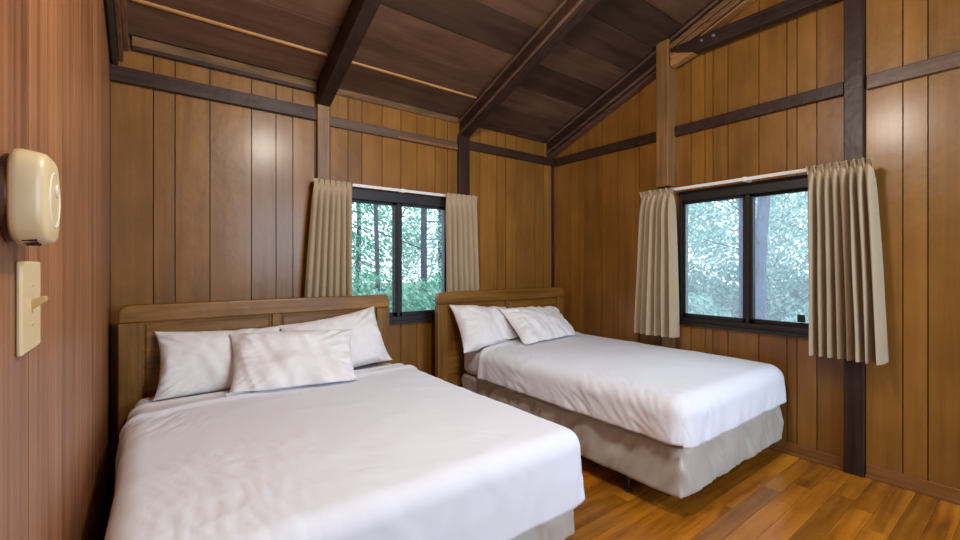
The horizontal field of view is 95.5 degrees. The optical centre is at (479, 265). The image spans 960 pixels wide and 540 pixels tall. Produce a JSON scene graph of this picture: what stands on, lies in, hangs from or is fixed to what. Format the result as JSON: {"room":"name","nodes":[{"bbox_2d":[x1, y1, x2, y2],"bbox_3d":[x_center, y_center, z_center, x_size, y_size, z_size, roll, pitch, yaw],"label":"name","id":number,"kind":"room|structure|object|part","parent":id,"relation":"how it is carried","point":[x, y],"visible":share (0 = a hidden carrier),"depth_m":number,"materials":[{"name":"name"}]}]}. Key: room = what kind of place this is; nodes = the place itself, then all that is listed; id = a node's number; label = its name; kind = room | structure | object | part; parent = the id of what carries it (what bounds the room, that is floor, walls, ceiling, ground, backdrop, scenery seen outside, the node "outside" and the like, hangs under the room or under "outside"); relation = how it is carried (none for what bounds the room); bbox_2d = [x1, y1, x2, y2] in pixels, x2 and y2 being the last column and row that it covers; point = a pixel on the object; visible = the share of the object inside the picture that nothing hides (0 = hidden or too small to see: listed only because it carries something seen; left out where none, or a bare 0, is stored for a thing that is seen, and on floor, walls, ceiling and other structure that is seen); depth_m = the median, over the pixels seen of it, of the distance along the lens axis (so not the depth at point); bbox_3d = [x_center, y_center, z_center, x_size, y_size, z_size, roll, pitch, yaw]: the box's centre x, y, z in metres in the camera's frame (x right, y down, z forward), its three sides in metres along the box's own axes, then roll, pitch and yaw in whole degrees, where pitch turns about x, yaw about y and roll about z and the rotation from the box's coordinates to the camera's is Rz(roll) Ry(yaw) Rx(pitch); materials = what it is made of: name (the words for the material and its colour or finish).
{"room":"cabin bedroom","nodes":[
{"label":"cabin bedroom","id":0,"kind":"room"},
{"bbox_2d":[0,0,109,539],"bbox_3d":[-0.591,-0.515,0.369,0.112,3.684,5.500,0,0,-37],"label":"wall","id":1,"kind":"structure","parent":0,"point":[55,61],"depth_m":1.16,"materials":[{"name":"brown wood"}]},
{"bbox_2d":[0,148,60,245],"bbox_3d":[-0.771,-0.115,0.753,0.061,0.161,0.160,0,0,-37],"label":"thermostat","id":2,"kind":"object","parent":1,"relation":"attached to","point":[30,198],"visible":1,"depth_m":0.70,"materials":[{"name":"beige plastic"}]},
{"bbox_2d":[16,261,47,356],"bbox_3d":[-0.862,0.077,0.848,0.031,0.172,0.164,0,0,-37],"label":"light switch","id":3,"kind":"object","parent":1,"relation":"attached to","point":[28,299],"visible":1,"depth_m":0.81,"materials":[{"name":"beige plastic"}]},
{"bbox_2d":[97,474,112,539],"bbox_3d":[-0.533,1.238,0.400,0.016,0.078,5.280,0,0,-37],"label":"baseboard","id":4,"kind":"structure","parent":1,"relation":"attached to","point":[104,517],"depth_m":2.16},
{"bbox_2d":[110,37,550,472],"bbox_3d":[-0.709,-0.048,3.666,3.864,2.750,0.110,0,0,-37],"label":"wall","id":5,"kind":"structure","parent":0,"point":[210,200],"depth_m":2.98,"materials":[{"name":"brown wood"}]},
{"bbox_2d":[110,473,114,486],"bbox_3d":[-0.683,1.238,3.606,3.634,0.078,0.016,0,0,-37],"label":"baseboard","id":6,"kind":"structure","parent":5,"relation":"attached to","point":[110,473],"depth_m":2.52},
{"bbox_2d":[109,64,316,120],"bbox_3d":[-1.666,-1.113,2.855,1.159,0.090,0.035,0,0,-37],"label":"trim","id":7,"kind":"structure","parent":5,"relation":"attached to","point":[120,74],"depth_m":2.78,"materials":[{"name":"brown wood"}]},
{"bbox_2d":[132,36,316,92],"bbox_3d":[-1.627,-1.324,2.887,1.059,0.058,0.030,0,0,-37],"label":"trim","id":8,"kind":"structure","parent":5,"relation":"attached to","point":[136,41],"depth_m":2.82,"materials":[{"name":"brown wood"}]},
{"bbox_2d":[316,104,329,179],"bbox_3d":[-1.163,0.042,3.230,0.090,2.470,0.040,0,0,-37],"label":"wall post","id":9,"kind":"object","parent":5,"relation":"attached to","point":[323,112],"visible":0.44,"depth_m":3.21,"materials":[{"name":"brown wood"}]},
{"bbox_2d":[313,179,446,196],"bbox_3d":[-0.648,-0.620,3.605,1.440,0.032,0.059,0,0,-37],"label":"curtain rod","id":10,"kind":"object","parent":5,"relation":"attached to","point":[354,185],"visible":0.45,"depth_m":3.56,"materials":[{"name":"white metal"}]},
{"bbox_2d":[305,178,352,296],"bbox_3d":[-1.098,-0.056,3.176,0.370,1.150,0.071,0,0,-37],"label":"curtain","id":11,"kind":"object","parent":10,"relation":"hanging from","point":[329,254],"visible":0.73,"depth_m":3.17,"materials":[{"name":"beige fabric"}]},
{"bbox_2d":[446,193,478,291],"bbox_3d":[-0.140,-0.062,3.897,0.374,1.160,0.063,0,0,-37],"label":"curtain","id":12,"kind":"object","parent":10,"relation":"hanging from","point":[462,265],"visible":0.73,"depth_m":3.87,"materials":[{"name":"beige fabric"}]},
{"bbox_2d":[330,116,457,150],"bbox_3d":[-0.668,-1.085,3.613,1.153,0.075,0.022,0,0,-37],"label":"trim","id":13,"kind":"structure","parent":5,"relation":"attached to","point":[336,122],"depth_m":3.51,"materials":[{"name":"brown wood"}]},
{"bbox_2d":[336,88,456,122],"bbox_3d":[-0.670,-1.325,3.618,1.160,0.055,0.012,0,0,-37],"label":"trim","id":14,"kind":"structure","parent":5,"relation":"attached to","point":[341,92],"depth_m":3.59,"materials":[{"name":"brown wood"}]},
{"bbox_2d":[352,187,445,324],"bbox_3d":[-0.694,-0.067,3.649,1.040,1.083,0.135,0,0,-37],"label":"window","id":15,"kind":"structure","parent":5,"relation":"in","point":[396,200],"depth_m":3.63,"materials":[{"name":"black metal"}]},
{"bbox_3d":[-0.881,-0.053,3.529,0.512,0.940,0.024,0,0,-37],"label":"sash","id":16,"kind":"part","parent":15,"relation":"part of","materials":[{"name":"clear glass"}]},
{"bbox_3d":[-0.663,0.464,3.609,1.040,0.022,0.035,0,0,-37],"label":"sill","id":17,"kind":"part","parent":15,"relation":"part of","materials":[{"name":"brown metal"}]},
{"bbox_3d":[-0.510,-0.053,3.774,0.512,0.940,0.024,0,0,-37],"label":"sash","id":18,"kind":"part","parent":15,"relation":"part of","materials":[{"name":"clear glass"}]},
{"bbox_2d":[398,136,457,149],"bbox_3d":[-0.438,-1.064,3.771,0.595,0.022,0.005,0,0,-37],"label":"trim","id":19,"kind":"structure","parent":5,"relation":"attached to","point":[399,137],"depth_m":3.76,"materials":[{"name":"brown wood"}]},
{"bbox_2d":[457,134,469,387],"bbox_3d":[-0.150,0.042,3.992,0.116,2.470,0.040,0,0,-37],"label":"wall post","id":20,"kind":"object","parent":5,"relation":"attached to","point":[463,152],"visible":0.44,"depth_m":3.97,"materials":[{"name":"brown wood"}]},
{"bbox_2d":[470,141,553,165],"bbox_3d":[0.348,-1.118,4.373,1.125,0.080,0.030,0,0,-37],"label":"trim","id":21,"kind":"structure","parent":5,"relation":"attached to","point":[474,146],"depth_m":4.32,"materials":[{"name":"brown wood"}]},
{"bbox_2d":[479,123,546,142],"bbox_3d":[0.302,-1.328,4.338,1.020,0.040,0.030,0,0,-37],"label":"trim","id":22,"kind":"structure","parent":5,"relation":"attached to","point":[484,126],"depth_m":4.34,"materials":[{"name":"brown wood"}]},
{"bbox_2d":[126,0,713,139],"bbox_3d":[0.949,-1.843,1.464,3.904,1.188,5.702,0,0,-37],"label":"ceiling","id":23,"kind":"structure","parent":0,"point":[463,46],"depth_m":3.15,"materials":[{"name":"brown wood"}]},
{"bbox_2d":[103,0,127,64],"bbox_3d":[-1.308,-1.747,1.485,0.084,1.176,2.645,0,0,-37],"label":"rafter","id":24,"kind":"object","parent":23,"relation":"attached to","point":[116,20],"visible":1,"depth_m":2.36,"materials":[{"name":"black wood"}]},
{"bbox_3d":[-1.301,-1.765,1.490,0.021,1.139,2.645,0,0,-37],"label":"moulding","id":25,"kind":"part","parent":24,"relation":"part of","materials":[{"name":"brown wood"}]},
{"bbox_3d":[-1.283,-1.798,1.503,0.022,1.074,2.645,0,0,-37],"label":"moulding","id":26,"kind":"part","parent":24,"relation":"part of","materials":[{"name":"brown wood"}]},
{"bbox_2d":[131,0,326,56],"bbox_3d":[-1.466,-1.444,2.671,1.050,0.018,0.012,0,0,-37],"label":"trim","id":27,"kind":"structure","parent":23,"relation":"attached to","point":[147,3],"depth_m":2.62,"materials":[{"name":"brown wood"}]},
{"bbox_2d":[316,0,381,106],"bbox_3d":[-0.376,-1.753,2.186,0.092,1.162,2.645,0,0,-37],"label":"rafter","id":28,"kind":"object","parent":23,"relation":"attached to","point":[360,14],"visible":0.9,"depth_m":2.80,"materials":[{"name":"brown wood"}]},
{"bbox_2d":[352,61,476,98],"bbox_3d":[-0.499,-1.446,3.399,1.170,0.016,0.012,0,0,-37],"label":"trim","id":29,"kind":"structure","parent":23,"relation":"attached to","point":[353,62],"depth_m":3.37,"materials":[{"name":"brown wood"}]},
{"bbox_2d":[459,0,599,136],"bbox_3d":[0.639,-1.753,2.950,0.102,1.162,2.645,0,0,-37],"label":"rafter","id":30,"kind":"object","parent":23,"relation":"attached to","point":[569,13],"visible":0.97,"depth_m":3.28,"materials":[{"name":"brown wood"}]},
{"bbox_3d":[0.603,-1.813,2.923,0.013,1.013,2.645,0,0,-37],"label":"moulding","id":31,"kind":"part","parent":30,"relation":"part of","materials":[{"name":"brown wood"}]},
{"bbox_2d":[546,0,755,157],"bbox_3d":[1.538,-1.746,3.626,0.122,1.175,2.645,0,0,-37],"label":"rafter","id":32,"kind":"object","parent":23,"relation":"attached to","point":[718,13],"visible":0.79,"depth_m":3.82,"materials":[{"name":"brown wood"}]},
{"bbox_3d":[1.502,-1.696,3.599,0.013,1.013,2.645,0,0,-37],"label":"moulding","id":33,"kind":"part","parent":32,"relation":"part of","materials":[{"name":"brown wood"}]},
{"bbox_3d":[1.918,-2.005,3.039,0.023,0.511,1.250,0,0,-37],"label":"moulding","id":34,"kind":"part","parent":32,"relation":"part of","materials":[{"name":"brown wood"}]},
{"bbox_3d":[1.918,-1.951,3.039,0.023,0.509,1.250,0,0,-37],"label":"moulding","id":35,"kind":"part","parent":32,"relation":"part of","materials":[{"name":"brown wood"}]},
{"bbox_2d":[670,0,837,67],"bbox_3d":[2.311,-1.687,2.550,0.091,0.141,2.495,0,0,-37],"label":"tie beam","id":36,"kind":"structure","parent":32,"relation":"attached to","point":[785,10],"depth_m":3.10,"materials":[{"name":"brown wood"}]},
{"bbox_2d":[104,448,959,539],"bbox_3d":[0.918,1.317,1.504,3.864,0.080,5.500,0,0,-37],"label":"floor","id":37,"kind":"structure","parent":0,"point":[770,494],"depth_m":2.30,"materials":[{"name":"brown wood"}]},
{"bbox_2d":[118,294,574,539],"bbox_3d":[-0.785,0.747,2.147,1.626,1.060,1.924,0,0,-37],"label":"bed","id":38,"kind":"object","parent":37,"relation":"on","point":[138,346],"visible":0.05,"depth_m":2.55,"materials":[{"name":"wood"}]},
{"bbox_3d":[-1.952,0.797,2.433,0.105,0.959,0.055,0,0,-37],"label":"post","id":39,"kind":"part","parent":38,"relation":"part of","materials":[{"name":"brown wood"}]},
{"bbox_3d":[-1.643,0.630,2.669,0.682,0.634,0.037,0,0,-37],"label":"panel","id":40,"kind":"part","parent":38,"relation":"part of","materials":[{"name":"white fabric"}]},
{"bbox_3d":[-1.352,0.267,2.885,1.607,0.100,0.055,0,0,-37],"label":"rail","id":41,"kind":"part","parent":38,"relation":"part of","materials":[{"name":"brown wood"}]},
{"bbox_2d":[134,363,390,407],"bbox_3d":[-0.745,0.832,2.142,1.542,0.210,1.846,0,0,-37],"label":"mattress","id":42,"kind":"object","parent":38,"relation":"on","point":[149,399],"visible":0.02,"depth_m":2.44,"materials":[{"name":"white fabric"}]},
{"bbox_2d":[152,326,279,400],"bbox_3d":[-1.507,0.540,2.559,0.666,0.340,0.263,0,0,-34],"label":"pillow","id":43,"kind":"object","parent":42,"relation":"on","point":[191,363],"visible":0.65,"depth_m":2.43,"materials":[{"name":"white fabric"}]},
{"bbox_2d":[126,363,403,422],"bbox_3d":[-1.075,0.797,2.583,1.606,0.200,0.322,0,0,-37],"label":"sheet","id":44,"kind":"object","parent":42,"relation":"on","point":[159,405],"visible":0.16,"depth_m":2.29,"materials":[{"name":"white fabric"}]},
{"bbox_2d":[225,329,360,395],"bbox_3d":[-1.085,0.542,2.577,0.723,0.310,0.314,0,0,-27],"label":"pillow","id":45,"kind":"object","parent":44,"relation":"on","point":[271,360],"visible":0.99,"depth_m":2.51,"materials":[{"name":"white fabric"}]},
{"bbox_2d":[278,306,391,367],"bbox_3d":[-0.959,0.505,2.973,0.721,0.410,0.263,0,0,-42],"label":"pillow","id":46,"kind":"object","parent":42,"relation":"on","point":[367,345],"visible":0.59,"depth_m":3.00,"materials":[{"name":"white fabric"}]},
{"bbox_2d":[104,365,584,539],"bbox_3d":[-0.620,0.840,1.982,1.667,0.316,1.554,0,0,-37],"label":"bedspread","id":47,"kind":"object","parent":42,"relation":"on","point":[405,452],"visible":1,"depth_m":1.60,"materials":[{"name":"white fabric"}]},
{"bbox_3d":[-1.064,0.630,3.104,0.682,0.634,0.037,0,0,-37],"label":"panel","id":48,"kind":"part","parent":38,"relation":"part of","materials":[{"name":"white fabric"}]},
{"bbox_3d":[-0.752,0.797,3.336,0.105,0.959,0.055,0,0,-37],"label":"post","id":49,"kind":"part","parent":38,"relation":"part of","materials":[{"name":"brown wood"}]},
{"bbox_2d":[435,287,783,498],"bbox_3d":[0.841,0.747,3.283,1.536,1.060,2.021,0,0,-37],"label":"bed","id":50,"kind":"object","parent":37,"relation":"on","point":[670,470],"visible":0.51,"depth_m":2.63,"materials":[{"name":"fabric"}]},
{"bbox_3d":[-0.320,0.797,3.636,0.105,0.959,0.055,0,0,-37],"label":"post","id":51,"kind":"part","parent":50,"relation":"part of","materials":[{"name":"brown wood"}]},
{"bbox_3d":[0.247,0.978,4.065,1.315,0.079,0.051,0,0,-37],"label":"rail","id":52,"kind":"part","parent":50,"relation":"part of","materials":[{"name":"brown wood"}]},
{"bbox_2d":[464,346,488,375],"bbox_3d":[0.942,0.794,3.317,1.320,0.225,1.945,0,0,-37],"label":"mattress","id":53,"kind":"object","parent":50,"relation":"on","point":[470,358],"visible":0.05,"depth_m":3.57,"materials":[{"name":"white fabric"}]},
{"bbox_2d":[449,305,518,352],"bbox_3d":[0.064,0.500,3.691,0.674,0.362,0.281,0,0,-40],"label":"pillow","id":54,"kind":"object","parent":53,"relation":"on","point":[480,327],"visible":0.88,"depth_m":3.56,"materials":[{"name":"white fabric"}]},
{"bbox_2d":[477,332,785,448],"bbox_3d":[1.002,0.760,3.230,1.393,0.274,1.808,0,0,-37],"label":"bedspread","id":55,"kind":"object","parent":53,"relation":"on","point":[688,399],"visible":0.91,"depth_m":2.67,"materials":[{"name":"white fabric"}]},
{"bbox_2d":[499,306,579,344],"bbox_3d":[0.551,0.497,3.876,0.776,0.272,0.335,0,0,-43],"label":"pillow","id":56,"kind":"object","parent":55,"relation":"on","point":[532,324],"visible":1,"depth_m":3.73,"materials":[{"name":"white fabric"}]},
{"bbox_3d":[-0.027,0.630,3.860,0.642,0.634,0.037,0,0,-37],"label":"panel","id":57,"kind":"part","parent":50,"relation":"part of","materials":[{"name":"white fabric"}]},
{"bbox_3d":[0.248,0.267,4.063,1.527,0.100,0.055,0,0,-37],"label":"rail","id":58,"kind":"part","parent":50,"relation":"part of","materials":[{"name":"brown wood"}]},
{"bbox_3d":[0.519,0.630,4.271,0.642,0.634,0.037,0,0,-37],"label":"panel","id":59,"kind":"part","parent":50,"relation":"part of","materials":[{"name":"white fabric"}]},
{"bbox_3d":[0.816,0.797,4.491,0.105,0.959,0.055,0,0,-37],"label":"post","id":60,"kind":"part","parent":50,"relation":"part of","materials":[{"name":"brown wood"}]},
{"bbox_3d":[0.443,1.185,3.012,0.030,0.029,1.851,0,0,-37],"label":"frame rail","id":61,"kind":"part","parent":50,"relation":"part of","materials":[{"name":"fabric"}]},
{"bbox_3d":[0.843,1.233,2.480,0.025,0.072,0.025,0,0,-37],"label":"leg","id":62,"kind":"part","parent":50,"relation":"part of","materials":[{"name":"metal"}]},
{"bbox_2d":[554,0,959,488],"bbox_3d":[2.426,-0.515,2.640,0.112,3.684,5.500,0,0,-37],"label":"wall","id":63,"kind":"structure","parent":0,"point":[912,127],"depth_m":2.81,"materials":[{"name":"brown wood"}]},
{"bbox_2d":[551,166,553,286],"bbox_3d":[0.786,0.097,4.708,0.022,2.360,0.022,0,0,-37],"label":"trim","id":64,"kind":"structure","parent":63,"relation":"attached to","point":[552,167],"depth_m":4.70,"materials":[{"name":"brown wood"}]},
{"bbox_2d":[553,132,655,166],"bbox_3d":[1.170,-1.108,4.187,0.035,0.080,1.256,0,0,-37],"label":"trim","id":65,"kind":"structure","parent":63,"relation":"attached to","point":[651,137],"depth_m":4.11,"materials":[{"name":"brown wood"}]},
{"bbox_2d":[656,39,675,348],"bbox_3d":[1.543,-0.283,3.612,0.130,3.120,0.107,0,0,-37],"label":"wall post","id":66,"kind":"object","parent":63,"relation":"attached to","point":[665,74],"visible":0.58,"depth_m":3.57,"materials":[{"name":"brown wood"}]},
{"bbox_2d":[673,168,806,190],"bbox_3d":[1.921,-0.620,3.135,0.099,0.032,1.260,0,0,-37],"label":"curtain rod","id":67,"kind":"object","parent":63,"relation":"attached to","point":[744,179],"visible":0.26,"depth_m":3.12,"materials":[{"name":"white metal"}]},
{"bbox_2d":[634,187,679,337],"bbox_3d":[1.435,-0.032,3.591,0.149,1.200,0.387,0,0,-37],"label":"curtain","id":68,"kind":"object","parent":67,"relation":"hanging from","point":[657,280],"visible":1,"depth_m":3.54,"materials":[{"name":"beige fabric"}]},
{"bbox_2d":[805,156,888,364],"bbox_3d":[2.172,-0.040,2.600,0.182,1.184,0.368,0,0,-37],"label":"curtain","id":69,"kind":"object","parent":67,"relation":"hanging from","point":[847,308],"visible":1,"depth_m":2.58,"materials":[{"name":"beige fabric"}]},
{"bbox_2d":[679,174,808,337],"bbox_3d":[1.975,-0.067,3.201,0.135,1.083,1.060,0,0,-37],"label":"window","id":70,"kind":"structure","parent":63,"relation":"in","point":[750,191],"depth_m":3.19,"materials":[{"name":"brown metal"}]},
{"bbox_3d":[1.830,-0.053,3.376,0.024,0.940,0.522,0,0,-37],"label":"sash","id":71,"kind":"part","parent":70,"relation":"part of","materials":[{"name":"clear glass"}]},
{"bbox_3d":[1.935,0.464,3.171,0.035,0.022,1.060,0,0,-37],"label":"sill","id":72,"kind":"part","parent":70,"relation":"part of","materials":[{"name":"brown metal"}]},
{"bbox_3d":[2.125,-0.053,3.030,0.024,0.940,0.522,0,0,-37],"label":"sash","id":73,"kind":"part","parent":70,"relation":"part of","materials":[{"name":"clear glass"}]},
{"bbox_2d":[675,82,843,136],"bbox_3d":[1.944,-1.108,3.159,0.035,0.080,1.098,0,0,-37],"label":"trim","id":74,"kind":"structure","parent":63,"relation":"attached to","point":[834,90],"depth_m":3.06,"materials":[{"name":"brown wood"}]},
{"bbox_2d":[768,440,843,470],"bbox_3d":[1.525,1.238,3.720,0.030,0.078,2.490,0,0,-37],"label":"baseboard","id":75,"kind":"structure","parent":63,"relation":"attached to","point":[817,456],"depth_m":2.86,"materials":[{"name":"brown wood"}]},
{"bbox_2d":[844,0,864,476],"bbox_3d":[2.299,-0.514,2.678,0.045,3.582,0.095,0,0,-37],"label":"wall post","id":76,"kind":"object","parent":63,"relation":"attached to","point":[854,10],"visible":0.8,"depth_m":2.66,"materials":[{"name":"brown wood"}]},
{"bbox_2d":[865,464,959,504],"bbox_3d":[3.150,1.238,1.560,0.030,0.078,2.705,0,0,-37],"label":"baseboard","id":77,"kind":"structure","parent":63,"relation":"attached to","point":[911,483],"depth_m":2.47,"materials":[{"name":"brown wood"}]},
{"bbox_2d":[866,51,959,89],"bbox_3d":[3.151,-1.107,1.558,0.030,0.083,2.700,0,0,-37],"label":"trim","id":78,"kind":"structure","parent":63,"relation":"attached to","point":[950,61],"depth_m":2.46,"materials":[{"name":"brown wood"}]},
{"label":"outside","id":79,"kind":"structure","parent":0,"visible":0},
{"bbox_2d":[365,282,808,318],"bbox_3d":[2.471,2.027,17.504,65.000,0.300,65.000,0,0,-37],"label":"ground","id":80,"kind":"structure","parent":79,"point":[407,282],"depth_m":32.09,"materials":[{"name":"green plant"}]},
{"bbox_2d":[352,204,379,293],"bbox_3d":[-1.700,-1.966,7.213,3.388,7.687,3.468,0,0,-37],"label":"tree","id":81,"kind":"object","parent":80,"relation":"on","point":[376,230],"visible":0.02,"depth_m":7.20,"materials":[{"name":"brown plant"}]},
{"bbox_2d":[352,202,420,294],"bbox_3d":[-3.189,-0.479,11.365,3.436,4.712,3.443,0,0,-37],"label":"tree","id":82,"kind":"object","parent":80,"relation":"on","point":[357,236],"visible":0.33,"depth_m":11.07,"materials":[{"name":"green plant"}]},
{"bbox_2d":[352,272,431,311],"bbox_3d":[-1.587,1.028,6.683,1.889,1.892,1.896,0,0,-37],"label":"shrub","id":83,"kind":"object","parent":80,"relation":"on","point":[413,303],"visible":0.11,"depth_m":6.56,"materials":[{"name":"green plant"}]},
{"bbox_2d":[352,208,441,306],"bbox_3d":[-1.154,-2.179,8.498,3.370,8.112,3.472,0,0,-37],"label":"tree","id":84,"kind":"object","parent":80,"relation":"on","point":[423,249],"visible":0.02,"depth_m":8.51,"materials":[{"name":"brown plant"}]},
{"bbox_2d":[385,206,441,295],"bbox_3d":[-1.179,-0.423,13.240,3.388,4.600,3.420,0,0,-37],"label":"tree","id":85,"kind":"object","parent":80,"relation":"on","point":[438,258],"visible":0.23,"depth_m":12.76,"materials":[{"name":"green plant"}]},
{"bbox_2d":[402,273,441,309],"bbox_3d":[-0.664,1.077,7.774,1.900,1.896,1.866,0,0,-37],"label":"shrub","id":86,"kind":"object","parent":80,"relation":"on","point":[433,283],"visible":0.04,"depth_m":7.52,"materials":[{"name":"green plant"}]},
{"bbox_2d":[688,201,719,261],"bbox_3d":[6.204,-1.070,15.410,4.132,5.894,4.103,0,0,-37],"label":"tree","id":87,"kind":"object","parent":80,"relation":"on","point":[700,228],"visible":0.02,"depth_m":14.70,"materials":[{"name":"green plant"}]},
{"bbox_2d":[688,260,723,312],"bbox_3d":[5.790,1.077,13.123,2.900,2.614,2.881,0,0,-37],"label":"shrub","id":88,"kind":"object","parent":80,"relation":"on","point":[694,269],"visible":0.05,"depth_m":12.38,"materials":[{"name":"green plant"}]},
{"bbox_2d":[688,292,731,316],"bbox_3d":[3.545,1.385,7.595,1.892,1.885,1.902,0,0,-37],"label":"shrub","id":89,"kind":"object","parent":80,"relation":"on","point":[696,306],"visible":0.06,"depth_m":7.46,"materials":[{"name":"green plant"}]},
{"bbox_2d":[688,200,737,305],"bbox_3d":[4.642,-0.317,11.111,3.437,4.387,3.401,0,0,-37],"label":"tree","id":90,"kind":"object","parent":80,"relation":"on","point":[708,230],"visible":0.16,"depth_m":10.41,"materials":[{"name":"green plant"}]},
{"bbox_2d":[691,198,742,317],"bbox_3d":[5.156,-2.433,8.586,3.075,8.621,3.095,0,0,-37],"label":"tree","id":91,"kind":"object","parent":80,"relation":"on","point":[740,201],"visible":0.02,"depth_m":8.59,"materials":[{"name":"grey plant"}]},
{"bbox_2d":[688,192,807,302],"bbox_3d":[8.476,-1.166,12.903,4.480,6.086,4.403,0,0,-37],"label":"tree","id":92,"kind":"object","parent":80,"relation":"on","point":[732,201],"visible":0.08,"depth_m":12.90,"materials":[{"name":"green plant"}]},
{"bbox_2d":[726,196,770,319],"bbox_3d":[4.629,-2.183,7.151,3.110,8.121,3.075,0,0,-37],"label":"tree","id":93,"kind":"object","parent":80,"relation":"on","point":[763,203],"visible":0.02,"depth_m":7.07,"materials":[{"name":"grey plant"}]},
{"bbox_2d":[698,260,808,322],"bbox_3d":[7.266,1.077,11.622,2.916,2.614,2.898,0,0,-37],"label":"shrub","id":94,"kind":"object","parent":80,"relation":"on","point":[725,297],"visible":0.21,"depth_m":11.18,"materials":[{"name":"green plant"}]},
{"bbox_2d":[736,191,808,322],"bbox_3d":[7.473,-0.279,9.401,3.416,4.312,3.451,0,0,-37],"label":"tree","id":95,"kind":"object","parent":80,"relation":"on","point":[797,209],"visible":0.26,"depth_m":9.44,"materials":[{"name":"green plant"}]},
{"bbox_2d":[781,303,808,322],"bbox_3d":[5.027,1.369,5.952,1.897,1.875,1.890,0,0,-37],"label":"shrub","id":96,"kind":"object","parent":80,"relation":"on","point":[807,304],"visible":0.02,"depth_m":6.30,"materials":[{"name":"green plant"}]},
{"bbox_2d":[782,273,808,322],"bbox_3d":[8.719,1.089,10.079,2.940,2.599,2.949,0,0,-37],"label":"shrub","id":97,"kind":"object","parent":80,"relation":"on","point":[800,298],"visible":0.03,"depth_m":10.61,"materials":[{"name":"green plant"}]}
]}

